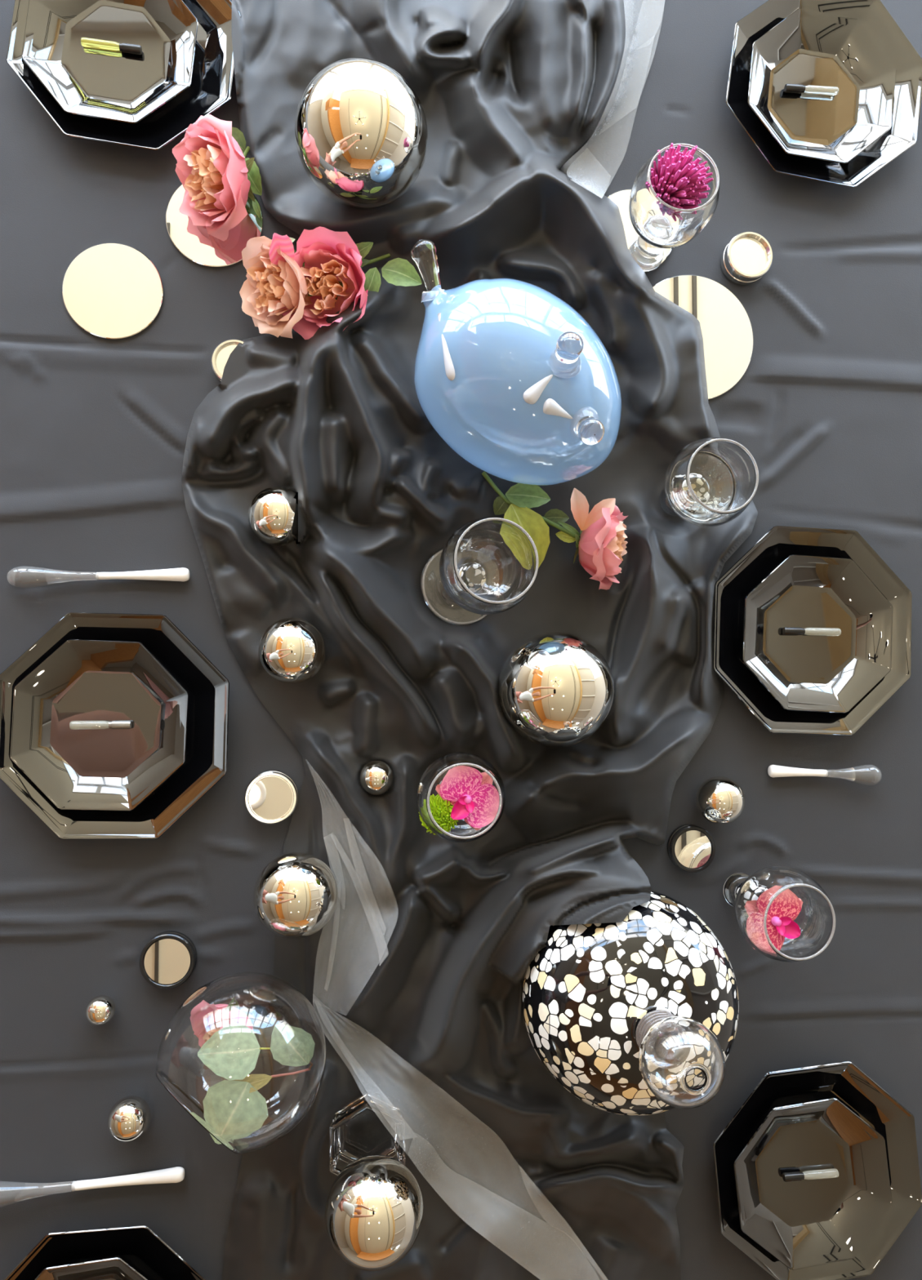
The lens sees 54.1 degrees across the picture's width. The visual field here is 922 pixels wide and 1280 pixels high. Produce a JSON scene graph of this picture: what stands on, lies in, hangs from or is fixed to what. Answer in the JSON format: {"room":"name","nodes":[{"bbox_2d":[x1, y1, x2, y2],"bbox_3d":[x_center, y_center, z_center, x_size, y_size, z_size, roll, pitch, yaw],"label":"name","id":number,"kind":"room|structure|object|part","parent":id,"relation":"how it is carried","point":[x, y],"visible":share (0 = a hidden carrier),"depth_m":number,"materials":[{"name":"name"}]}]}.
{"room":"dining room","nodes":[
{"label":"dining room","id":0,"kind":"room"},
{"bbox_3d":[-0.542,0.874,1.789,6.100,0.100,7.200,0,88,-6],"label":"floor","id":1,"kind":"structure","parent":0,"visible":0},
{"bbox_3d":[-0.150,0.059,1.439,1.552,0.744,1.952,0,88,-6],"label":"dining table","id":2,"kind":"object","parent":1,"relation":"on","visible":0},
{"bbox_2d":[0,0,921,1279],"bbox_3d":[-0.122,0.048,1.172,1.612,0.230,2.012,0,88,-6],"label":"tablecloth","id":3,"kind":"object","parent":2,"relation":"on","point":[826,405],"visible":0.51,"depth_m":1.06,"materials":[{"name":"grey fabric"}]},
{"bbox_2d":[0,1166,184,1207],"bbox_3d":[-0.425,0.607,0.998,0.233,0.028,0.028,-1,88,-6],"label":"spoon","id":4,"kind":"object","parent":3,"relation":"on","point":[11,1193],"visible":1,"depth_m":1.00,"materials":[{"name":"white"}]},
{"bbox_3d":[-0.482,0.606,0.992,0.118,0.028,0.028,-3,85,-7],"label":"bulb","id":5,"kind":"part","parent":4,"relation":"part of","materials":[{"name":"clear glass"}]},
{"bbox_3d":[-0.370,0.601,1.006,0.121,0.016,0.016,-3,85,-7],"label":"handle","id":6,"kind":"part","parent":4,"relation":"part of","materials":[{"name":"white plastic"}]},
{"bbox_2d":[7,565,190,587],"bbox_3d":[-0.411,-0.075,1.027,0.199,0.025,0.025,-3,88,-6],"label":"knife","id":7,"kind":"object","parent":3,"relation":"on","point":[24,576],"visible":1,"depth_m":1.02,"materials":[{"name":"white"}]},
{"bbox_3d":[-0.460,-0.072,1.022,0.101,0.025,0.025,-1,86,-7],"label":"bulb","id":8,"kind":"part","parent":7,"relation":"part of","materials":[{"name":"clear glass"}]},
{"bbox_3d":[-0.363,-0.074,1.034,0.103,0.016,0.016,-1,86,-7],"label":"handle","id":9,"kind":"part","parent":7,"relation":"part of","materials":[{"name":"white plastic"}]},
{"bbox_2d":[84,995,115,1025],"bbox_3d":[-0.400,0.410,1.001,0.031,0.031,0.031,0,88,-6],"label":"ball","id":10,"kind":"object","parent":3,"relation":"on","point":[100,1010],"visible":1,"depth_m":0.99,"materials":[{"name":"silver metal"}]},
{"bbox_2d":[4,1226,205,1279],"bbox_3d":[-0.395,0.767,0.990,0.251,0.026,0.251,-1,88,-6],"label":"dinner plate","id":11,"kind":"object","parent":3,"relation":"on","point":[140,1247],"visible":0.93,"depth_m":0.99,"materials":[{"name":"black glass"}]},
{"bbox_2d":[35,1257,147,1279],"bbox_3d":[-0.401,0.764,0.982,0.187,0.028,0.187,-4,88,-6],"label":"bowl","id":12,"kind":"object","parent":11,"relation":"on","point":[113,1268],"visible":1,"depth_m":0.98,"materials":[{"name":"black ceramic"}]},
{"bbox_2d":[62,243,163,339],"bbox_3d":[-0.404,-0.405,1.049,0.113,0.003,0.113,0,88,-6],"label":"round mirror","id":13,"kind":"object","parent":3,"relation":"on","point":[110,291],"visible":1,"depth_m":1.05,"materials":[{"name":"white mirror"}]},
{"bbox_2d":[0,612,229,839],"bbox_3d":[-0.389,0.096,1.018,0.251,0.026,0.251,1,88,-6],"label":"dinner plate","id":14,"kind":"object","parent":3,"relation":"on","point":[207,688],"visible":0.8,"depth_m":1.02,"materials":[{"name":"black glass"}]},
{"bbox_2d":[9,639,188,811],"bbox_3d":[-0.399,0.095,1.009,0.187,0.028,0.187,2,87,-6],"label":"bowl","id":15,"kind":"object","parent":14,"relation":"on","point":[108,769],"visible":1,"depth_m":1.01,"materials":[{"name":"silver glass"}]},
{"bbox_2d":[69,720,132,729],"bbox_3d":[-0.404,0.095,1.012,0.066,0.010,0.010,0,87,-6],"label":"vial","id":16,"kind":"object","parent":15,"relation":"on","point":[73,725],"visible":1,"depth_m":1.01,"materials":[{"name":"white"}]},
{"bbox_2d":[6,0,240,150],"bbox_3d":[-0.387,-0.692,1.051,0.251,0.026,0.251,7,87,-6],"label":"dinner plate","id":17,"kind":"object","parent":3,"relation":"on","point":[210,88],"visible":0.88,"depth_m":1.05,"materials":[{"name":"black glass"}]},
{"bbox_2d":[22,0,198,123],"bbox_3d":[-0.400,-0.684,1.041,0.187,0.028,0.187,6,87,-6],"label":"bowl","id":18,"kind":"object","parent":17,"relation":"on","point":[119,86],"visible":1,"depth_m":1.05,"materials":[{"name":"silver glass"}]},
{"bbox_2d":[80,37,142,54],"bbox_3d":[-0.404,-0.687,1.045,0.067,0.010,0.010,5,87,-6],"label":"vial","id":19,"kind":"object","parent":18,"relation":"on","point":[85,42],"visible":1,"depth_m":1.04,"materials":[{"name":"yellow"}]},
{"bbox_2d":[106,1095,151,1142],"bbox_3d":[-0.365,0.526,0.993,0.045,0.045,0.045,0,88,-6],"label":"ball","id":20,"kind":"object","parent":3,"relation":"on","point":[129,1117],"visible":1,"depth_m":0.98,"materials":[{"name":"silver metal"}]},
{"bbox_2d":[139,930,197,989],"bbox_3d":[-0.330,0.361,1.019,0.061,0.016,0.061,0,88,-6],"label":"tin","id":21,"kind":"object","parent":3,"relation":"on","point":[169,958],"visible":1,"depth_m":1.01,"materials":[{"name":"silver"}]},
{"bbox_2d":[144,938,190,984],"bbox_3d":[-0.329,0.360,1.012,0.050,0.001,0.050,0,88,-6],"label":"mirror","id":22,"kind":"object","parent":21,"relation":"on","point":[166,961],"depth_m":1.01,"materials":[{"name":"white mirror"}]},
{"bbox_2d":[165,184,262,267],"bbox_3d":[-0.290,-0.494,1.064,0.112,0.003,0.112,0,88,-6],"label":"round mirror","id":23,"kind":"object","parent":3,"relation":"on","point":[194,242],"visible":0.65,"depth_m":1.06,"materials":[{"name":"white mirror"}]},
{"bbox_2d":[172,114,262,241],"bbox_3d":[-0.275,-0.526,1.008,0.097,0.117,0.132,-6,88,-6],"label":"rose","id":24,"kind":"object","parent":23,"relation":"on","point":[217,179],"visible":1,"depth_m":1.00,"materials":[{"name":"pink plant"}]},
{"bbox_3d":[-0.257,-0.554,1.045,0.008,0.019,0.048,28,85,-4],"label":"stem","id":25,"kind":"part","parent":24,"relation":"part of","materials":[{"name":"green plant"}]},
{"bbox_2d":[211,338,244,382],"bbox_3d":[-0.263,-0.322,1.052,0.052,0.020,0.052,0,88,-6],"label":"tin","id":26,"kind":"object","parent":3,"relation":"on","point":[220,354],"visible":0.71,"depth_m":1.04,"materials":[{"name":"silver metal"}]},
{"bbox_2d":[216,345,236,375],"bbox_3d":[-0.262,-0.322,1.048,0.042,0.001,0.042,0,88,-6],"label":"mirror","id":27,"kind":"object","parent":26,"relation":"on","point":[223,352],"depth_m":1.05,"materials":[{"name":"white mirror"}]},
{"bbox_2d":[155,971,326,1154],"bbox_3d":[-0.227,0.437,0.947,0.173,0.173,0.167,44,84,-3],"label":"glass globe","id":28,"kind":"object","parent":3,"relation":"on","point":[244,1055],"visible":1,"depth_m":0.89,"materials":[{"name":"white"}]},
{"bbox_2d":[209,1133,221,1144],"bbox_3d":[-0.212,0.462,0.941,0.118,0.035,0.134,0,88,-6],"label":"eucalyptus sprig","id":29,"kind":"object","parent":28,"relation":"in","point":[215,1140],"visible":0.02,"depth_m":0.95,"materials":[{"name":"green plant"}]},
{"bbox_2d":[244,770,297,824],"bbox_3d":[-0.217,0.181,1.038,0.059,0.016,0.059,0,88,-6],"label":"tin","id":30,"kind":"object","parent":3,"relation":"on","point":[271,797],"visible":1,"depth_m":1.03,"materials":[{"name":"silver metal"}]},
{"bbox_2d":[248,776,293,819],"bbox_3d":[-0.217,0.180,1.032,0.049,0.001,0.049,0,88,-6],"label":"mirror","id":31,"kind":"object","parent":30,"relation":"on","point":[270,797],"depth_m":1.03,"materials":[{"name":"white mirror"}]},
{"bbox_2d":[239,232,313,337],"bbox_3d":[-0.211,-0.398,1.016,0.083,0.102,0.115,-18,90,-6],"label":"rose","id":32,"kind":"object","parent":3,"relation":"on","point":[274,281],"visible":0.99,"depth_m":1.01,"materials":[{"name":"pink plant"}]},
{"bbox_2d":[181,0,757,1279],"bbox_3d":[0.019,-0.033,1.005,0.694,0.146,1.872,4,87,-6],"label":"table runner","id":33,"kind":"object","parent":3,"relation":"on","point":[413,980],"visible":0.74,"depth_m":1.04,"materials":[{"name":"black fabric"}]},
{"bbox_2d":[247,486,297,546],"bbox_3d":[-0.207,-0.140,1.021,0.067,0.067,0.067,0,88,-6],"label":"ball","id":34,"kind":"object","parent":33,"relation":"on","point":[273,512],"visible":0.88,"depth_m":1.00,"materials":[{"name":"silver metal"}]},
{"bbox_2d":[257,617,325,684],"bbox_3d":[-0.189,0.012,1.013,0.075,0.075,0.075,0,88,-6],"label":"ball","id":35,"kind":"object","parent":33,"relation":"on","point":[291,650],"visible":1,"depth_m":0.99,"materials":[{"name":"silver metal"}]},
{"bbox_2d":[253,852,337,938],"bbox_3d":[-0.182,0.281,0.996,0.092,0.092,0.092,0,88,-6],"label":"ball","id":36,"kind":"object","parent":33,"relation":"on","point":[295,894],"visible":1,"depth_m":0.96,"materials":[{"name":"silver metal"}]},
{"bbox_2d":[280,226,422,339],"bbox_3d":[-0.136,-0.412,1.024,0.153,0.084,0.112,-37,92,-6],"label":"rose","id":37,"kind":"object","parent":33,"relation":"on","point":[331,258],"visible":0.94,"depth_m":1.02,"materials":[{"name":"pink plant"}]},
{"bbox_3d":[-0.114,-0.439,1.058,0.069,0.014,0.007,-30,91,-6],"label":"stem","id":38,"kind":"part","parent":37,"relation":"part of","materials":[{"name":"green plant"}]},
{"bbox_2d":[294,57,427,208],"bbox_3d":[-0.111,-0.563,1.008,0.148,0.148,0.148,0,88,-6],"label":"ball","id":39,"kind":"object","parent":33,"relation":"on","point":[361,129],"visible":1,"depth_m":0.96,"materials":[{"name":"silver metal"}]},
{"bbox_2d":[328,1091,404,1175],"bbox_3d":[-0.105,0.560,1.016,0.095,0.044,0.083,-31,91,-6],"label":"glass","id":40,"kind":"object","parent":33,"relation":"on","point":[369,1124],"visible":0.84,"depth_m":1.02,"materials":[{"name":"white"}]},
{"bbox_2d":[324,1154,423,1271],"bbox_3d":[-0.091,0.597,0.944,0.103,0.103,0.103,0,88,-6],"label":"ball","id":41,"kind":"object","parent":40,"relation":"on","point":[374,1212],"visible":1,"depth_m":0.91,"materials":[{"name":"silver metal"}]},
{"bbox_2d":[359,760,393,795],"bbox_3d":[-0.097,0.158,1.036,0.040,0.040,0.040,0,88,-6],"label":"ball","id":42,"kind":"object","parent":33,"relation":"on","point":[375,777],"visible":1,"depth_m":1.02,"materials":[{"name":"silver metal"}]},
{"bbox_2d":[416,751,505,842],"bbox_3d":[-0.003,0.169,0.996,0.095,0.138,0.095,31,85,-4],"label":"goblet","id":43,"kind":"object","parent":33,"relation":"on","point":[433,775],"visible":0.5,"depth_m":0.94,"materials":[{"name":"clear glass"}]},
{"bbox_2d":[417,794,457,835],"bbox_3d":[-0.023,0.186,0.965,0.044,0.038,0.043,0,88,-6],"label":"greens","id":44,"kind":"object","parent":43,"relation":"in","point":[441,811],"visible":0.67,"depth_m":0.96,"materials":[{"name":"green plant"}]},
{"bbox_2d":[435,765,498,830],"bbox_3d":[0.012,0.166,0.960,0.062,0.022,0.074,-29,91,-6],"label":"bloom","id":45,"kind":"object","parent":43,"relation":"in","point":[473,797],"visible":0.95,"depth_m":0.96,"materials":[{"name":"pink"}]},
{"bbox_2d":[420,517,538,625],"bbox_3d":[0.017,-0.072,0.986,0.113,0.185,0.100,-20,90,-6],"label":"goblet","id":46,"kind":"object","parent":33,"relation":"on","point":[487,566],"visible":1,"depth_m":0.98,"materials":[{"name":"clear glass"}]},
{"bbox_2d":[410,239,621,485],"bbox_3d":[0.047,-0.285,0.969,0.280,0.224,0.201,21,86,-5],"label":"vessel","id":47,"kind":"object","parent":33,"relation":"on","point":[508,374],"visible":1,"depth_m":0.91,"materials":[{"name":"blue glass"}]},
{"bbox_3d":[-0.032,-0.398,0.963,0.028,0.034,0.056,-28,91,-6],"label":"knob","id":48,"kind":"part","parent":47,"relation":"part of","materials":[{"name":"clear glass"}]},
{"bbox_3d":[0.105,-0.282,0.882,0.026,0.039,0.032,-8,88,-6],"label":"knob","id":49,"kind":"part","parent":47,"relation":"part of","materials":[{"name":"clear glass"}]},
{"bbox_3d":[0.128,-0.212,0.907,0.026,0.039,0.036,-14,89,-6],"label":"knob","id":50,"kind":"part","parent":47,"relation":"part of","materials":[{"name":"clear glass"}]},
{"bbox_2d":[481,471,627,589],"bbox_3d":[0.107,-0.127,1.043,0.191,0.092,0.104,16,86,-5],"label":"rose","id":51,"kind":"object","parent":33,"relation":"on","point":[601,545],"visible":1,"depth_m":1.05,"materials":[{"name":"pink plant"}]},
{"bbox_3d":[0.078,-0.154,1.065,0.136,0.033,0.018,37,85,-3],"label":"stem","id":52,"kind":"part","parent":51,"relation":"part of","materials":[{"name":"green plant"}]},
{"bbox_2d":[497,631,613,747],"bbox_3d":[0.106,0.056,1.012,0.130,0.130,0.130,0,88,-6],"label":"ball","id":53,"kind":"object","parent":33,"relation":"on","point":[555,689],"visible":1,"depth_m":0.96,"materials":[{"name":"silver metal"}]},
{"bbox_2d":[659,437,758,527],"bbox_3d":[0.274,-0.174,1.039,0.098,0.143,0.098,28,85,-4],"label":"goblet","id":54,"kind":"object","parent":33,"relation":"on","point":[709,482],"visible":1,"depth_m":1.01,"materials":[{"name":"clear glass"}]},
{"bbox_2d":[521,890,738,1115],"bbox_3d":[0.191,0.390,0.934,0.235,0.290,0.235,-13,89,-6],"label":"vase","id":55,"kind":"object","parent":3,"relation":"on","point":[637,1015],"visible":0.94,"depth_m":0.92,"materials":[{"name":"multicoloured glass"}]},
{"bbox_2d":[607,189,671,271],"bbox_3d":[0.213,-0.506,1.117,0.105,0.003,0.105,0,88,-6],"label":"round mirror","id":56,"kind":"object","parent":3,"relation":"on","point":[620,198],"visible":0.25,"depth_m":1.11,"materials":[{"name":"white mirror"}]},
{"bbox_2d":[628,143,719,271],"bbox_3d":[0.231,-0.488,1.038,0.095,0.159,0.095,21,86,-5],"label":"goblet","id":57,"kind":"object","parent":56,"relation":"on","point":[659,225],"visible":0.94,"depth_m":0.98,"materials":[{"name":"clear glass"}]},
{"bbox_3d":[0.230,-0.479,1.079,0.036,0.046,0.036,0,83,-4],"label":"stem","id":58,"kind":"part","parent":57,"relation":"part of","materials":[{"name":"clear glass"}]},
{"bbox_2d":[645,142,713,208],"bbox_3d":[0.234,-0.492,0.981,0.070,0.084,0.081,21,86,-5],"label":"chrysanthemum","id":59,"kind":"object","parent":57,"relation":"in","point":[679,182],"visible":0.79,"depth_m":0.96,"materials":[{"name":"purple plant"}]},
{"bbox_2d":[666,824,715,872],"bbox_3d":[0.277,0.251,1.086,0.055,0.016,0.055,0,88,-6],"label":"tin","id":60,"kind":"object","parent":3,"relation":"on","point":[691,848],"visible":1,"depth_m":1.08,"materials":[{"name":"silver"}]},
{"bbox_2d":[674,830,711,868],"bbox_3d":[0.277,0.250,1.080,0.045,0.001,0.045,0,88,-6],"label":"mirror","id":61,"kind":"object","parent":60,"relation":"on","point":[692,848],"depth_m":1.08,"materials":[{"name":"white mirror"}]},
{"bbox_2d":[652,275,752,399],"bbox_3d":[0.286,-0.374,1.119,0.158,0.003,0.158,0,88,-6],"label":"round mirror","id":62,"kind":"object","parent":3,"relation":"on","point":[726,328],"visible":0.58,"depth_m":1.12,"materials":[{"name":"white mirror"}]},
{"bbox_2d":[695,776,745,824],"bbox_3d":[0.308,0.190,1.071,0.057,0.057,0.057,0,88,-6],"label":"ball","id":63,"kind":"object","parent":3,"relation":"on","point":[720,800],"visible":1,"depth_m":1.05,"materials":[{"name":"silver metal"}]},
{"bbox_2d":[720,231,772,285],"bbox_3d":[0.354,-0.473,1.120,0.058,0.024,0.058,0,88,-6],"label":"tin","id":64,"kind":"object","parent":3,"relation":"on","point":[748,255],"visible":1,"depth_m":1.11,"materials":[{"name":"silver metal"}]},
{"bbox_2d":[730,237,766,275],"bbox_3d":[0.355,-0.473,1.115,0.048,0.001,0.048,0,88,-6],"label":"mirror","id":65,"kind":"object","parent":64,"relation":"on","point":[748,255],"depth_m":1.11,"materials":[{"name":"white mirror"}]},
{"bbox_2d":[723,866,835,962],"bbox_3d":[0.348,0.300,1.024,0.100,0.150,0.100,-20,90,-6],"label":"goblet","id":66,"kind":"object","parent":3,"relation":"on","point":[752,895],"visible":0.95,"depth_m":0.98,"materials":[{"name":"clear glass"}]},
{"bbox_3d":[0.343,0.302,1.059,0.036,0.050,0.036,0,87,-7],"label":"stem","id":67,"kind":"part","parent":66,"relation":"part of","materials":[{"name":"clear glass"}]},
{"bbox_2d":[753,888,802,950],"bbox_3d":[0.342,0.307,0.992,0.063,0.022,0.076,15,86,-5],"label":"bloom","id":68,"kind":"object","parent":66,"relation":"in","point":[786,906],"visible":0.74,"depth_m":1.00,"materials":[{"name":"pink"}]},
{"bbox_2d":[712,525,911,735],"bbox_3d":[0.427,-0.011,1.107,0.251,0.026,0.251,2,87,-6],"label":"dinner plate","id":69,"kind":"object","parent":3,"relation":"on","point":[731,588],"visible":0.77,"depth_m":1.10,"materials":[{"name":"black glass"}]},
{"bbox_2d":[742,554,893,713],"bbox_3d":[0.429,-0.007,1.100,0.187,0.028,0.187,3,87,-6],"label":"bowl","id":70,"kind":"object","parent":69,"relation":"on","point":[803,672],"visible":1,"depth_m":1.10,"materials":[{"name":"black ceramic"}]},
{"bbox_2d":[782,626,840,635],"bbox_3d":[0.429,-0.010,1.103,0.072,0.010,0.010,1,87,-6],"label":"vial","id":71,"kind":"object","parent":70,"relation":"on","point":[785,630],"visible":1,"depth_m":1.10,"materials":[{"name":"white"}]},
{"bbox_2d":[712,1061,921,1279],"bbox_3d":[0.422,0.632,1.080,0.251,0.026,0.251,-4,88,-6],"label":"dinner plate","id":72,"kind":"object","parent":3,"relation":"on","point":[844,1082],"visible":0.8,"depth_m":1.08,"materials":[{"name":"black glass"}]},
{"bbox_2d":[733,1097,891,1270],"bbox_3d":[0.412,0.637,1.071,0.187,0.028,0.187,-6,88,-6],"label":"bowl","id":73,"kind":"object","parent":72,"relation":"on","point":[802,1224],"visible":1,"depth_m":1.07,"materials":[{"name":"silver metal"}]},
{"bbox_2d":[782,1168,838,1182],"bbox_3d":[0.416,0.637,1.075,0.068,0.010,0.010,-1,89,-6],"label":"vial","id":74,"kind":"object","parent":73,"relation":"on","point":[824,1173],"visible":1,"depth_m":1.07,"materials":[{"name":"white plastic"}]},
{"bbox_2d":[725,0,921,187],"bbox_3d":[0.455,-0.694,1.138,0.251,0.026,0.251,8,87,-6],"label":"dinner plate","id":75,"kind":"object","parent":3,"relation":"on","point":[873,15],"visible":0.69,"depth_m":1.14,"materials":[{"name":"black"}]},
{"bbox_2d":[747,8,895,163],"bbox_3d":[0.446,-0.685,1.129,0.187,0.028,0.187,6,87,-6],"label":"bowl","id":76,"kind":"object","parent":75,"relation":"on","point":[806,47],"visible":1,"depth_m":1.13,"materials":[{"name":"silver metal"}]},
{"bbox_2d":[783,83,838,95],"bbox_3d":[0.440,-0.690,1.133,0.069,0.010,0.010,0,88,-6],"label":"vial","id":77,"kind":"object","parent":76,"relation":"on","point":[788,88],"visible":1,"depth_m":1.13,"materials":[{"name":"white"}]},
{"bbox_2d":[767,764,881,785],"bbox_3d":[0.446,0.166,1.107,0.141,0.026,0.026,1,88,-6],"label":"spoon","id":78,"kind":"object","parent":3,"relation":"on","point":[867,775],"visible":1,"depth_m":1.10,"materials":[{"name":"white"}]},
{"bbox_3d":[0.412,0.162,1.105,0.073,0.016,0.016,3,85,-5],"label":"handle","id":79,"kind":"part","parent":78,"relation":"part of","materials":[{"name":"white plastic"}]},
{"bbox_3d":[0.480,0.165,1.111,0.072,0.026,0.026,3,85,-5],"label":"bulb","id":80,"kind":"part","parent":78,"relation":"part of","materials":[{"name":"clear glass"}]}
]}

